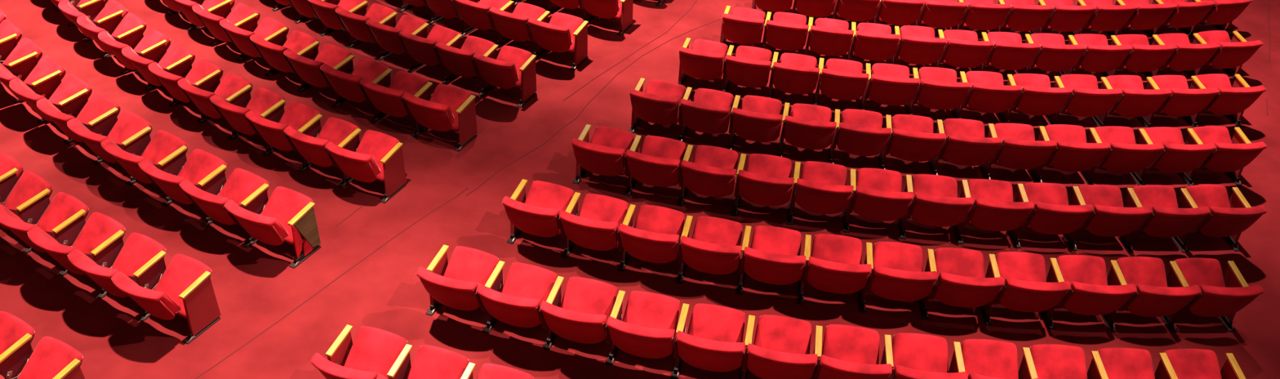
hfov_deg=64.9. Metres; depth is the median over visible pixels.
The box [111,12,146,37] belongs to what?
seat cushion
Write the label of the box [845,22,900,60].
seat
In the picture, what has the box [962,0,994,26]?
seat cushion
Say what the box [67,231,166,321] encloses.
seat
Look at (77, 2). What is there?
seat
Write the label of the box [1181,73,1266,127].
seat
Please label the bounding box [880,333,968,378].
seat
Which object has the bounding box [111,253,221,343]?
seat
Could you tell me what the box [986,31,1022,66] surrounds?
seat cushion
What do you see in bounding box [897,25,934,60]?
seat cushion
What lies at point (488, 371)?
seat
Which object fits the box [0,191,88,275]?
seat
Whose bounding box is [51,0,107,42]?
seat
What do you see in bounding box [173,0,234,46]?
seat
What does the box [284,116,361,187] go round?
seat
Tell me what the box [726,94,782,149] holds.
seat
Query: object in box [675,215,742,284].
seat
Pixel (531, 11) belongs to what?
seat cushion
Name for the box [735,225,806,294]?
seat
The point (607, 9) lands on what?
seat
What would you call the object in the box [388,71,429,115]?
seat cushion
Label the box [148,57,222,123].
seat
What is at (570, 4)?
seat
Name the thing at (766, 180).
seat
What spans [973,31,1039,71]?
seat
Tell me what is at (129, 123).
seat cushion
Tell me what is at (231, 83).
seat cushion
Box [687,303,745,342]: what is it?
seat cushion
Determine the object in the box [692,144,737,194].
seat cushion
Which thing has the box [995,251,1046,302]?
seat cushion
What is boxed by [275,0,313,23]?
seat
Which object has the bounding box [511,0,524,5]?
seat
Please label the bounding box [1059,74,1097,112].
seat cushion
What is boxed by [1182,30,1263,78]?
seat
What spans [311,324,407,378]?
seat
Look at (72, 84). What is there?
seat cushion
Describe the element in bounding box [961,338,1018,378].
seat cushion
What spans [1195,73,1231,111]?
seat cushion
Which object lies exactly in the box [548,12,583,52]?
seat cushion
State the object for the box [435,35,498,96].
seat
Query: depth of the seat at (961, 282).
9.70 m
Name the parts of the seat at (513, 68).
panel, backrest, armrest, panel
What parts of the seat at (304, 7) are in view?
panel, leg, panel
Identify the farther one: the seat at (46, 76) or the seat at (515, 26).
the seat at (515, 26)
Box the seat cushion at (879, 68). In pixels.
[868,62,909,99]
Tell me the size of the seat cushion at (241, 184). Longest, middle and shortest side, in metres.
0.541 x 0.517 x 0.089 m
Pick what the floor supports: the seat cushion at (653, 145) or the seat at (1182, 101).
the seat at (1182, 101)
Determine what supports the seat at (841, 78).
on the floor
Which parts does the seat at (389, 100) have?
backrest, panel, leg, panel, armrest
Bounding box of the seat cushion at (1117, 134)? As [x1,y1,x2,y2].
[1094,125,1135,168]
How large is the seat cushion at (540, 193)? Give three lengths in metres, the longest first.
0.522 x 0.517 x 0.089 m
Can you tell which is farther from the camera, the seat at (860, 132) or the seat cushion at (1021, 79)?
the seat cushion at (1021, 79)
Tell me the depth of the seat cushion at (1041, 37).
13.84 m
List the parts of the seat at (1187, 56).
leg, panel, armrest, seat frame, panel, backrest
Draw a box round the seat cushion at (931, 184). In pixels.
[910,173,957,218]
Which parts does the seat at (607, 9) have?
panel, backrest, panel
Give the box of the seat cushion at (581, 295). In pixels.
[560,276,617,339]
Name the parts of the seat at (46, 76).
backrest, panel, armrest, panel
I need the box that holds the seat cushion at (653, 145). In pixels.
[640,135,685,184]
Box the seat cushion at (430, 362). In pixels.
[407,344,468,378]
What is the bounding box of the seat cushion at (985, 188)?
[968,178,1013,223]
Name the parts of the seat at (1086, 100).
leg, panel, armrest, panel, backrest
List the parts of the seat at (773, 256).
panel, leg, armrest, panel, backrest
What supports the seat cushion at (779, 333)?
on the seat at (780, 348)
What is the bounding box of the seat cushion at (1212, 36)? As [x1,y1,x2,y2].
[1197,30,1231,66]
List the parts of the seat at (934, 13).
panel, panel, backrest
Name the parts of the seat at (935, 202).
leg, panel, armrest, panel, backrest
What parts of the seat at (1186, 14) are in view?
leg, panel, seat frame, panel, backrest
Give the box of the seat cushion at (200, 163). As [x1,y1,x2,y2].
[177,148,226,184]
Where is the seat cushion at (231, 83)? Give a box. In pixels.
[213,72,252,100]
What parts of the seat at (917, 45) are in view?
panel, armrest, panel, backrest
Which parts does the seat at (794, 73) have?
panel, armrest, panel, backrest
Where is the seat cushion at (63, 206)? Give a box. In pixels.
[35,191,88,231]
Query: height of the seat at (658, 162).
0.691 m
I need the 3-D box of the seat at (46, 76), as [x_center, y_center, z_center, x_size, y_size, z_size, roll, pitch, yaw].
[-7.412,-1.276,12.272,0.683,0.691,0.744,29,44,32]
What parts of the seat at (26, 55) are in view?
armrest, panel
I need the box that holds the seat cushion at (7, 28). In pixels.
[0,18,21,41]
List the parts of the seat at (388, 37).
backrest, panel, leg, panel, armrest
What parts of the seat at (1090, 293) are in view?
leg, panel, armrest, panel, backrest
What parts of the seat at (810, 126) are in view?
leg, panel, armrest, panel, backrest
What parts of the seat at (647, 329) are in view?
leg, panel, armrest, panel, backrest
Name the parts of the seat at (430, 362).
backrest, armrest, panel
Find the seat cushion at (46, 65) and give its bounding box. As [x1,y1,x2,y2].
[23,55,65,84]
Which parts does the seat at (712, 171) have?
leg, panel, armrest, panel, backrest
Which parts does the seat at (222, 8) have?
backrest, panel, leg, armrest, panel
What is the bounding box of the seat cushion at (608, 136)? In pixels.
[590,125,635,174]
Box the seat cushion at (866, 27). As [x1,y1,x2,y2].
[853,22,891,59]
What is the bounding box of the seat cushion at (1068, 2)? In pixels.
[1043,0,1073,29]
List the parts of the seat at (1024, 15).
panel, armrest, panel, backrest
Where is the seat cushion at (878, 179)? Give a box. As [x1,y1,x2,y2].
[853,168,902,212]
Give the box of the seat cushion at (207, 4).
[200,0,234,10]
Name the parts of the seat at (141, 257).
backrest, panel, armrest, panel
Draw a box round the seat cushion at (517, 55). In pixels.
[496,45,532,88]
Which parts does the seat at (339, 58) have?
backrest, panel, leg, armrest, panel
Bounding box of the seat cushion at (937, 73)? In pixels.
[916,66,956,104]
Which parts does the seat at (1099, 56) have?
panel, armrest, panel, backrest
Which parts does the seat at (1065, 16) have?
panel, armrest, panel, backrest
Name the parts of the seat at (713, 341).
leg, panel, armrest, panel, backrest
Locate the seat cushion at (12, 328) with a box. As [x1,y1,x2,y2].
[0,311,34,355]
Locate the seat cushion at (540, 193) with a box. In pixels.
[524,180,573,235]
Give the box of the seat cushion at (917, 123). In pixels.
[888,114,933,154]
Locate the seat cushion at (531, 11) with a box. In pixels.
[512,2,546,40]
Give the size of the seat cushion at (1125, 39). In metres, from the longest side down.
0.523 x 0.517 x 0.089 m
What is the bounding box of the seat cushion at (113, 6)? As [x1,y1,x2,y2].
[93,0,127,22]
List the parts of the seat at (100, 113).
backrest, panel, armrest, panel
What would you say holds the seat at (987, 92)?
on the floor
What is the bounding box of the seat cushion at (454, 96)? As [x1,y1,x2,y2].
[429,84,471,131]
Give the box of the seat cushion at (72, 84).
[48,74,92,104]
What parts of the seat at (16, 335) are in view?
armrest, panel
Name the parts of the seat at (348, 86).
backrest, panel, leg, armrest, panel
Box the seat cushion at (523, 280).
[500,262,557,324]
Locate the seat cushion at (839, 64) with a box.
[820,57,862,98]
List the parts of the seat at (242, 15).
backrest, panel, leg, armrest, panel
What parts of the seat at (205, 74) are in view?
backrest, panel, leg, armrest, panel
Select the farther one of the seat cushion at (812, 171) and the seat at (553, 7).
the seat at (553, 7)
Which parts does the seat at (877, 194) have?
leg, panel, armrest, panel, backrest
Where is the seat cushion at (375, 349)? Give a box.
[343,325,407,377]
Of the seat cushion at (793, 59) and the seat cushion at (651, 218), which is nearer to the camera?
the seat cushion at (651, 218)
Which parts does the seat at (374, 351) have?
panel, armrest, panel, backrest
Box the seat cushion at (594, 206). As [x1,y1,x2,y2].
[577,193,628,248]
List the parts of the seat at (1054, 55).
panel, armrest, panel, backrest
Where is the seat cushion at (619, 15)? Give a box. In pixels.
[613,0,622,18]
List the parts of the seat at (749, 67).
panel, armrest, panel, backrest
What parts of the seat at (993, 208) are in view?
leg, panel, armrest, panel, backrest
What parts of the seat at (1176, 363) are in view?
panel, armrest, panel, armrest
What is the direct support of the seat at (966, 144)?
on the floor
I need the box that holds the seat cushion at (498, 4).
[478,0,510,30]
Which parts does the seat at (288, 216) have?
backrest, panel, seat frame, armrest, leg, panel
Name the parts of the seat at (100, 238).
backrest, panel, armrest, panel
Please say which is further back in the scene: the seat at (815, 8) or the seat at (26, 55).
the seat at (815, 8)
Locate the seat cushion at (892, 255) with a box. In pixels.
[870,241,922,290]
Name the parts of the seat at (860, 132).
leg, panel, armrest, panel, backrest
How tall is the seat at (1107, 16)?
0.691 m
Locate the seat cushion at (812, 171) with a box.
[796,160,847,204]
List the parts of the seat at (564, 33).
panel, backrest, panel, armrest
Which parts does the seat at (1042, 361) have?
panel, armrest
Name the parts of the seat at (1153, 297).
leg, panel, armrest, panel, backrest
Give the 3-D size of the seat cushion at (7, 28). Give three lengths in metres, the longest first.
0.570 x 0.517 x 0.089 m
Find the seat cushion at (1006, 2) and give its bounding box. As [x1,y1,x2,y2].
[1003,0,1035,28]
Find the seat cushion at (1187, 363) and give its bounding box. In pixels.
[1164,348,1222,378]
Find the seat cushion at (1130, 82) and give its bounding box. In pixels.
[1106,75,1143,113]
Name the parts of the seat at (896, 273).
leg, panel, armrest, panel, backrest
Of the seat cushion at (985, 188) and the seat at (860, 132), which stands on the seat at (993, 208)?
the seat cushion at (985, 188)
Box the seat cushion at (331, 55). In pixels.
[314,43,352,67]
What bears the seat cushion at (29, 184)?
on the seat at (28, 198)
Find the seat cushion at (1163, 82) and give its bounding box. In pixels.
[1151,75,1188,112]
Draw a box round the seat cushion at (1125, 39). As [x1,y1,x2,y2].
[1115,34,1149,69]
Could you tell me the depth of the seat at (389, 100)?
12.11 m
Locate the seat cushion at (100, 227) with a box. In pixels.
[71,212,125,253]
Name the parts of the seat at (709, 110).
leg, panel, armrest, backrest, panel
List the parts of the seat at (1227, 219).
leg, panel, armrest, panel, leg, panel, backrest, armrest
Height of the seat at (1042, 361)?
0.691 m
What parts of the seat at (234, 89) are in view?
backrest, panel, leg, armrest, panel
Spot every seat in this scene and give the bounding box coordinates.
[0,8,5,23]
[0,18,22,82]
[0,37,42,103]
[0,55,66,124]
[0,151,23,227]
[0,170,53,253]
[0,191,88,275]
[0,311,34,378]
[0,336,84,378]
[8,74,92,144]
[27,212,125,298]
[36,92,119,164]
[50,0,80,26]
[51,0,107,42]
[58,0,128,57]
[66,110,151,185]
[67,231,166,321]
[76,12,146,74]
[97,28,170,90]
[101,129,187,206]
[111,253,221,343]
[121,43,195,106]
[138,148,226,226]
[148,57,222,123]
[163,0,204,31]
[164,8,181,15]
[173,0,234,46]
[177,72,252,139]
[179,168,269,248]
[191,2,260,61]
[209,87,285,155]
[219,16,288,76]
[224,186,321,268]
[245,101,322,172]
[249,30,319,92]
[271,1,289,11]
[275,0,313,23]
[283,43,355,107]
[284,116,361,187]
[290,0,339,35]
[308,0,368,48]
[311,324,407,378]
[320,57,392,122]
[324,129,406,203]
[335,3,397,60]
[360,71,432,137]
[365,14,428,72]
[376,343,468,378]
[397,0,415,12]
[399,25,462,84]
[402,84,477,151]
[403,0,444,24]
[416,244,499,315]
[426,0,477,36]
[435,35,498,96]
[453,0,513,48]
[460,362,533,378]
[472,45,536,107]
[475,260,557,333]
[488,2,550,58]
[502,178,573,244]
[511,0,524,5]
[528,12,588,70]
[538,275,617,350]
[543,0,560,15]
[550,0,595,22]
[558,191,628,257]
[571,124,635,184]
[581,0,633,35]
[604,290,679,365]
[617,204,684,271]
[623,134,685,195]
[628,77,685,133]
[655,0,665,6]
[671,303,745,378]
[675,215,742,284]
[676,144,737,206]
[677,86,733,141]
[678,37,728,84]
[720,5,765,44]
[722,44,772,92]
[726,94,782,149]
[730,153,794,216]
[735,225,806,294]
[739,314,817,378]
[751,0,792,12]
[762,11,808,50]
[767,51,819,97]
[777,102,836,156]
[786,160,853,224]
[792,0,835,17]
[796,233,871,304]
[803,17,853,56]
[810,324,892,378]
[813,57,869,105]
[827,108,891,163]
[831,0,879,21]
[842,168,913,232]
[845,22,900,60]
[857,241,937,312]
[858,62,919,110]
[871,0,924,25]
[878,114,946,168]
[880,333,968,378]
[887,25,946,64]
[897,173,973,238]
[904,66,970,115]
[911,0,968,27]
[918,247,1004,319]
[928,118,1001,174]
[930,29,993,67]
[948,338,1040,378]
[949,0,1011,30]
[951,71,1022,118]
[952,178,1034,244]
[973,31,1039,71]
[979,123,1057,179]
[979,251,1071,324]
[989,0,1053,31]
[998,73,1072,123]
[1008,182,1093,248]
[1016,32,1086,73]
[1017,343,1087,378]
[1028,0,1096,35]
[1029,124,1111,182]
[1040,254,1137,328]
[1044,74,1122,124]
[1058,33,1132,75]
[1062,184,1152,250]
[1067,0,1137,35]
[1080,125,1164,184]
[1086,346,1155,378]
[1090,75,1171,126]
[1100,34,1177,77]
[1101,256,1201,331]
[1105,0,1177,36]
[1117,185,1210,252]
[1128,126,1216,185]
[1136,75,1219,127]
[1141,0,1216,38]
[1142,32,1221,76]
[1154,348,1245,378]
[1160,257,1263,332]
[1171,184,1266,252]
[1177,0,1253,38]
[1177,125,1266,186]
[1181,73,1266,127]
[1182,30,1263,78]
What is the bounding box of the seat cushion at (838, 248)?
[810,233,862,264]
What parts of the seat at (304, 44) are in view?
backrest, panel, leg, armrest, panel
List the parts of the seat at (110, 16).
backrest, panel, armrest, panel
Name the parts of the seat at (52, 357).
armrest, panel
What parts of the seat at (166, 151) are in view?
backrest, panel, leg, armrest, panel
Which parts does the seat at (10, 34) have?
panel, armrest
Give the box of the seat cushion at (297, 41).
[282,30,319,53]
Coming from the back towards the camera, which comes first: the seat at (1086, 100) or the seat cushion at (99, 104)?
the seat at (1086, 100)
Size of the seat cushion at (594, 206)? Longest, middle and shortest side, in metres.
0.521 x 0.517 x 0.089 m
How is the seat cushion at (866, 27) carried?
on the seat at (870, 41)
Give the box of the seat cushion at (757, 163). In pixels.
[746,153,791,177]
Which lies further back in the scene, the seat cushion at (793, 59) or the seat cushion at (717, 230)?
the seat cushion at (793, 59)
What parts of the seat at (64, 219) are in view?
backrest, panel, armrest, panel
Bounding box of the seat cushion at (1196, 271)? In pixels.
[1173,257,1225,287]
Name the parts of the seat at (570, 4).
panel, panel, leg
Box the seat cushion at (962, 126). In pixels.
[942,118,984,159]
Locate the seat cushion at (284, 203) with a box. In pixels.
[260,186,312,244]
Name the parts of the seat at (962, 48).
panel, armrest, panel, backrest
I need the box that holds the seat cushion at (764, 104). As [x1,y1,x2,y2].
[740,94,782,140]
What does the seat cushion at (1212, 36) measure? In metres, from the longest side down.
0.530 x 0.517 x 0.089 m
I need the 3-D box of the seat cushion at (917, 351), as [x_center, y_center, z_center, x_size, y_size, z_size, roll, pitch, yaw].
[2.480,1.535,8.939,0.520,0.089,0.517,5,75,4]
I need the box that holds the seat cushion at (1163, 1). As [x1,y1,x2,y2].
[1160,0,1186,26]
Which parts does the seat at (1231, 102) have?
leg, panel, armrest, leg, panel, panel, backrest, armrest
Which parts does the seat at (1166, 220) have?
leg, panel, armrest, panel, backrest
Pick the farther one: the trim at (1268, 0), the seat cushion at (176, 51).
the trim at (1268, 0)
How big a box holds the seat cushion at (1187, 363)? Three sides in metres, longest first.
0.518 x 0.517 x 0.089 m
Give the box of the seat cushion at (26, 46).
[2,37,42,65]
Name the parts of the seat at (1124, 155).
leg, panel, armrest, panel, backrest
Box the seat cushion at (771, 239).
[750,225,801,255]
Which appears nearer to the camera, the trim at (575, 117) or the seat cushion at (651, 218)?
the seat cushion at (651, 218)
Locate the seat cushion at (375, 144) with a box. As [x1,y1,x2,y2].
[355,129,399,181]
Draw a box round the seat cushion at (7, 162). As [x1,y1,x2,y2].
[0,151,23,177]
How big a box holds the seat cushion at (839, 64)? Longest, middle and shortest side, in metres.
0.517 x 0.511 x 0.089 m
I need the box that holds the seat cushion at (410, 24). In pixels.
[395,14,427,52]
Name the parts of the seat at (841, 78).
panel, armrest, panel, backrest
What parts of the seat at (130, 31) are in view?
backrest, panel, armrest, panel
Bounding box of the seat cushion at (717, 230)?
[691,215,742,245]
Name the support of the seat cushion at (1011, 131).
on the seat at (1019, 148)
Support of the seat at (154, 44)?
on the floor
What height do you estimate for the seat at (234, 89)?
0.691 m
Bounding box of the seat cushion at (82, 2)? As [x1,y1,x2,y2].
[76,0,106,6]
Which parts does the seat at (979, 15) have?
panel, panel, backrest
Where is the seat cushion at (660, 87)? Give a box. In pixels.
[645,79,685,123]
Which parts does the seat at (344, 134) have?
backrest, panel, leg, armrest, panel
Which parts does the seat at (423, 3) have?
panel, panel, leg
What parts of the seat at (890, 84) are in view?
panel, armrest, panel, backrest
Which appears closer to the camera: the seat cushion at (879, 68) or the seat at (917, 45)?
the seat cushion at (879, 68)
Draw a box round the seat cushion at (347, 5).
[337,0,368,10]
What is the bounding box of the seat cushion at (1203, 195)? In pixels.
[1186,184,1231,231]
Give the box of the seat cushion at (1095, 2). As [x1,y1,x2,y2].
[1083,0,1112,28]
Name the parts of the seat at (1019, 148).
leg, panel, armrest, panel, backrest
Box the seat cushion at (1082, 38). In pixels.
[1073,33,1107,68]
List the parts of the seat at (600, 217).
leg, panel, armrest, backrest, panel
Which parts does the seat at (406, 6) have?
panel, leg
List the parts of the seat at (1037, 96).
leg, panel, armrest, panel, backrest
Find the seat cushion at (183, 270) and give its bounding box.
[154,253,211,318]
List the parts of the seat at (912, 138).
leg, panel, armrest, panel, backrest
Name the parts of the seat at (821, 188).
leg, panel, armrest, panel, backrest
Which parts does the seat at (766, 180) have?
leg, panel, armrest, panel, backrest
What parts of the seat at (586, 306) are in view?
leg, panel, armrest, backrest, panel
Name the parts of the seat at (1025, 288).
leg, panel, armrest, panel, backrest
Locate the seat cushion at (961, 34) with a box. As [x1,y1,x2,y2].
[942,29,977,63]
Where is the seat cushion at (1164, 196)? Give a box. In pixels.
[1132,185,1177,231]
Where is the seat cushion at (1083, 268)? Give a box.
[1056,254,1107,284]
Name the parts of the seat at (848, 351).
armrest, panel, backrest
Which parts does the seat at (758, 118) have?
leg, panel, armrest, panel, backrest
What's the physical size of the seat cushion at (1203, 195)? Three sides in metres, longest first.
0.517 x 0.510 x 0.089 m
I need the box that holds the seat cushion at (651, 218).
[634,204,684,260]
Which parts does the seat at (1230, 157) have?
leg, panel, armrest, leg, panel, panel, backrest, armrest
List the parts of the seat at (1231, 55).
leg, panel, armrest, seat frame, leg, panel, panel, armrest, backrest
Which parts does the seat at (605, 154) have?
leg, panel, armrest, panel, backrest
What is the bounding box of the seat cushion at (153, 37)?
[133,28,170,53]
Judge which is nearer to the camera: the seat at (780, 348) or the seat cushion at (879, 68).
the seat at (780, 348)
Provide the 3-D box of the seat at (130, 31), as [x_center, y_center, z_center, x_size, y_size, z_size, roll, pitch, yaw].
[-6.892,-1.976,13.262,0.614,0.691,0.732,30,44,32]
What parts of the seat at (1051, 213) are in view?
leg, panel, armrest, panel, backrest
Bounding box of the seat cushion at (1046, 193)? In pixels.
[1023,182,1068,227]
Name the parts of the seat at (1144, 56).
panel, armrest, panel, backrest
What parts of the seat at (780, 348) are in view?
panel, armrest, panel, backrest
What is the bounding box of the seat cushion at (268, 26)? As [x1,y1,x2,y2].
[253,16,288,39]
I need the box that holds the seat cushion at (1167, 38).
[1156,32,1190,67]
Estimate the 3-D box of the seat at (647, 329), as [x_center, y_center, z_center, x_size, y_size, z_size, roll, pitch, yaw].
[0.036,1.306,9.149,0.632,0.691,0.744,10,37,11]
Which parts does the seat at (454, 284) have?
leg, armrest, panel, backrest, panel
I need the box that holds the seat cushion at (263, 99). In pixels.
[244,87,285,115]
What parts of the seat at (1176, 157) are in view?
leg, panel, armrest, panel, backrest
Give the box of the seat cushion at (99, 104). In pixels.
[75,92,119,124]
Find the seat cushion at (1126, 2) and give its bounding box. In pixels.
[1122,0,1149,27]
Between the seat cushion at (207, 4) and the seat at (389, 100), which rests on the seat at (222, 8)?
the seat cushion at (207, 4)
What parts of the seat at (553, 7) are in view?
panel, leg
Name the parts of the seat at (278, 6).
leg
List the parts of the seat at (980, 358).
panel, armrest, backrest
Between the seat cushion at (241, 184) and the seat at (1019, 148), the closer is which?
the seat cushion at (241, 184)
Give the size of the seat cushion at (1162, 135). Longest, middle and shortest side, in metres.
0.517 x 0.513 x 0.089 m
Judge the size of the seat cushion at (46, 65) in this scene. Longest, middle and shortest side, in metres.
0.562 x 0.517 x 0.089 m
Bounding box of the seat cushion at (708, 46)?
[691,39,728,79]
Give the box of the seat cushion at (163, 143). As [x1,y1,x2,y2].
[141,129,187,164]
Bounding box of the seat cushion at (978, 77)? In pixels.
[965,71,1004,108]
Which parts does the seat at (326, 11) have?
backrest, panel, leg, armrest, panel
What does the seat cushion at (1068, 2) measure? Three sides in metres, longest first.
0.517 x 0.514 x 0.089 m
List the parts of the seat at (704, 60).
leg, panel, armrest, panel, backrest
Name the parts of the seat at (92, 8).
panel, armrest, panel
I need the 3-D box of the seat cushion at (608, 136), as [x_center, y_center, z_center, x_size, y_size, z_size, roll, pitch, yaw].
[-0.341,-0.464,11.527,0.523,0.089,0.517,13,76,14]
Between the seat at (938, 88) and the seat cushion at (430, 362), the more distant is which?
the seat at (938, 88)
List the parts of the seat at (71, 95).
backrest, panel, armrest, panel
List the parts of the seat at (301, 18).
panel, leg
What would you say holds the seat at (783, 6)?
on the floor
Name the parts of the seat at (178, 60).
backrest, panel, leg, armrest, panel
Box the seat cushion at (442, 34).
[426,25,459,64]
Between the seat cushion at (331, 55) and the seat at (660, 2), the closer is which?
the seat cushion at (331, 55)
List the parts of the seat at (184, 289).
backrest, panel, armrest, panel, leg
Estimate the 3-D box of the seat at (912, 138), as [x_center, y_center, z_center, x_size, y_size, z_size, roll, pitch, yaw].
[3.187,-0.530,11.845,0.626,0.691,0.737,6,36,5]
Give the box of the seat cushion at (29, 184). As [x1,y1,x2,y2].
[2,170,52,209]
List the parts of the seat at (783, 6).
panel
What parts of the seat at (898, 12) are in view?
backrest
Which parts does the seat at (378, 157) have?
backrest, panel, armrest, leg, panel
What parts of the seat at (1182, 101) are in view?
leg, panel, armrest, panel, backrest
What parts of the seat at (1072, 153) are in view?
leg, panel, armrest, panel, backrest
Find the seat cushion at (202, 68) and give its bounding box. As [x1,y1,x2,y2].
[185,57,222,84]
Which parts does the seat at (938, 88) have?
leg, panel, armrest, panel, backrest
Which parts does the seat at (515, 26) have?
backrest, panel, leg, panel, armrest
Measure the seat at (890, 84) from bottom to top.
0.691 m
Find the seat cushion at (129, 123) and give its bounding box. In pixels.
[106,110,151,144]
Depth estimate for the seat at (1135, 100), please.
12.62 m
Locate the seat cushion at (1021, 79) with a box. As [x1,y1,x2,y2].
[1013,73,1050,111]
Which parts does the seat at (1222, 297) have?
leg, panel, armrest, panel, leg, backrest, panel, armrest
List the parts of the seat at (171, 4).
panel, leg, panel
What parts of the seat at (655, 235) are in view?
leg, panel, armrest, panel, backrest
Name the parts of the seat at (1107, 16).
panel, armrest, seat frame, panel, backrest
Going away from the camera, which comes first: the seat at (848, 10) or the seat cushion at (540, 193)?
the seat cushion at (540, 193)
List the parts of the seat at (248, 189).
backrest, panel, leg, armrest, panel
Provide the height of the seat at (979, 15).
0.691 m
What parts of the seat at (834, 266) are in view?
leg, panel, armrest, panel, backrest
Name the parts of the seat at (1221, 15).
leg, panel, seat frame, leg, panel, panel, backrest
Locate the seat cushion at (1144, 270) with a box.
[1116,256,1167,286]
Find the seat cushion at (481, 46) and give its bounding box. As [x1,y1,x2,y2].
[460,35,494,76]
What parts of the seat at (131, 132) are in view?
backrest, panel, armrest, panel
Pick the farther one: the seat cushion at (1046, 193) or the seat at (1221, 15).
the seat at (1221, 15)
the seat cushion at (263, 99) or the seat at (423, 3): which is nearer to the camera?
the seat cushion at (263, 99)
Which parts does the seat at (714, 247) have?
leg, panel, armrest, panel, backrest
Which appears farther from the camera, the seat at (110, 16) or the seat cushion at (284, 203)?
the seat at (110, 16)
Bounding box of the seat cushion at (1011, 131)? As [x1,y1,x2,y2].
[994,123,1035,164]
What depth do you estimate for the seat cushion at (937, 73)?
12.91 m
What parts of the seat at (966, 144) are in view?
leg, panel, armrest, panel, backrest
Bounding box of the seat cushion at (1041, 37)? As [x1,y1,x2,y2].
[1030,32,1065,67]
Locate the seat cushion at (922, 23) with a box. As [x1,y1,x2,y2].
[920,0,954,24]
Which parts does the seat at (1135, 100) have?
leg, panel, armrest, panel, backrest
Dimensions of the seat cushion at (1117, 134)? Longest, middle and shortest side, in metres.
0.517 x 0.513 x 0.089 m
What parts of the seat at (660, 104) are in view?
leg, panel, armrest, panel, backrest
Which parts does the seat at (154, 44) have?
backrest, panel, armrest, panel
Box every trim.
[194,186,468,378]
[336,198,373,226]
[466,117,577,195]
[563,0,697,100]
[576,17,721,117]
[1267,0,1270,61]
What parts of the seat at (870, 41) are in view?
panel, armrest, panel, backrest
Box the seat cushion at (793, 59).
[774,53,817,93]
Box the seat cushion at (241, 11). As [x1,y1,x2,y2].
[225,2,260,25]
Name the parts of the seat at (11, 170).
panel, armrest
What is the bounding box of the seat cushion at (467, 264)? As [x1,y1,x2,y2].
[443,245,499,285]
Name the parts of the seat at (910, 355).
panel, armrest, panel, backrest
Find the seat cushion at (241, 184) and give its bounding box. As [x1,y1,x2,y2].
[217,168,269,204]
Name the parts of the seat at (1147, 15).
leg, panel, armrest, seat frame, panel, backrest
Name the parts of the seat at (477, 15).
backrest, panel, leg, panel, armrest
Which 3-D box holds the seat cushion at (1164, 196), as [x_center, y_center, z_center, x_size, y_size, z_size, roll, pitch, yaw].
[5.602,0.201,10.941,0.511,0.089,0.517,1,76,-2]
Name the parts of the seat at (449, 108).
panel, backrest, leg, armrest, panel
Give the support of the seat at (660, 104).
on the floor
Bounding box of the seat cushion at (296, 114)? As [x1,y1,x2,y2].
[279,101,319,130]
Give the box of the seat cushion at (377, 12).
[364,3,395,39]
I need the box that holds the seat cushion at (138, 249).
[111,231,165,275]
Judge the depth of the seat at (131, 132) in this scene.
11.20 m
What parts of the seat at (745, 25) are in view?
panel, armrest, backrest, panel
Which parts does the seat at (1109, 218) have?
leg, panel, armrest, panel, backrest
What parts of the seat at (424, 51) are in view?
backrest, panel, leg, panel, armrest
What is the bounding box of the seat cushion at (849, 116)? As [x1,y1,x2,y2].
[836,108,882,148]
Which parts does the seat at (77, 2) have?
panel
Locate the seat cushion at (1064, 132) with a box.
[1044,124,1086,165]
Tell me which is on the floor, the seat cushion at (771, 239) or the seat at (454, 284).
the seat at (454, 284)
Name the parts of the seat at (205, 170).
backrest, panel, leg, armrest, panel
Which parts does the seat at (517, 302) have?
leg, armrest, panel, backrest, panel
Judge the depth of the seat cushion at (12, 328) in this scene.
8.70 m
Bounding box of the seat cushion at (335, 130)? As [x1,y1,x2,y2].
[316,116,359,145]
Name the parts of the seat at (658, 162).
leg, panel, armrest, panel, backrest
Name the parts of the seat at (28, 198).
panel, armrest, panel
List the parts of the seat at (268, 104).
backrest, panel, leg, armrest, panel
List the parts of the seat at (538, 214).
leg, panel, armrest, backrest, panel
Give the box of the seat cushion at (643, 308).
[622,290,679,349]
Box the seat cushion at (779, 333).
[753,314,811,354]
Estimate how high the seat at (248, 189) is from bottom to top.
0.691 m
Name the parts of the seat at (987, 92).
leg, panel, armrest, panel, backrest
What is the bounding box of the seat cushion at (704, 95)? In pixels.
[692,88,733,132]
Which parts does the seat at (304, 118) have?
backrest, panel, leg, armrest, panel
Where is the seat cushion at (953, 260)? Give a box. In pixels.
[933,247,984,297]
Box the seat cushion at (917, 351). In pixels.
[892,333,948,373]
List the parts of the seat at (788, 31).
armrest, panel, backrest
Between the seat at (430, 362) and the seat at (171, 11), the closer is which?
the seat at (430, 362)
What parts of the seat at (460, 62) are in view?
backrest, panel, leg, panel, armrest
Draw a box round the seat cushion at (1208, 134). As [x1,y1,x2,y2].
[1192,125,1231,167]
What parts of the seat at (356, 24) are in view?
backrest, panel, leg, panel, armrest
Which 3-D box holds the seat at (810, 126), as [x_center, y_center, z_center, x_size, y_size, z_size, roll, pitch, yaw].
[1.988,-0.682,11.986,0.627,0.691,0.750,8,37,8]
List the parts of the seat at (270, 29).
backrest, panel, leg, armrest, panel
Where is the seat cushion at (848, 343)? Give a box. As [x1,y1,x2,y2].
[821,324,879,364]
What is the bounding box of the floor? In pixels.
[0,0,1279,378]
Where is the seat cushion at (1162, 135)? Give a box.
[1143,126,1184,168]
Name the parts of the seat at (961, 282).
leg, panel, armrest, panel, backrest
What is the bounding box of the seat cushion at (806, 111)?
[785,102,831,142]
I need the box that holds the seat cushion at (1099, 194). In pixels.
[1078,184,1123,230]
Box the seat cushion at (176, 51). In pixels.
[157,43,195,69]
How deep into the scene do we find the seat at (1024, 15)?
14.41 m
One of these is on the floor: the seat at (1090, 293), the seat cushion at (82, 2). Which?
the seat at (1090, 293)
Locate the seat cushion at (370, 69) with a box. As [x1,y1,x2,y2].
[351,57,390,81]
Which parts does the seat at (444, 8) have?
panel, leg, panel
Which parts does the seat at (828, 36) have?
armrest, panel, backrest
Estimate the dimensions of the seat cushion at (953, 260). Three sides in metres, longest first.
0.517 x 0.514 x 0.089 m
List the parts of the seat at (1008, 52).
panel, armrest, panel, backrest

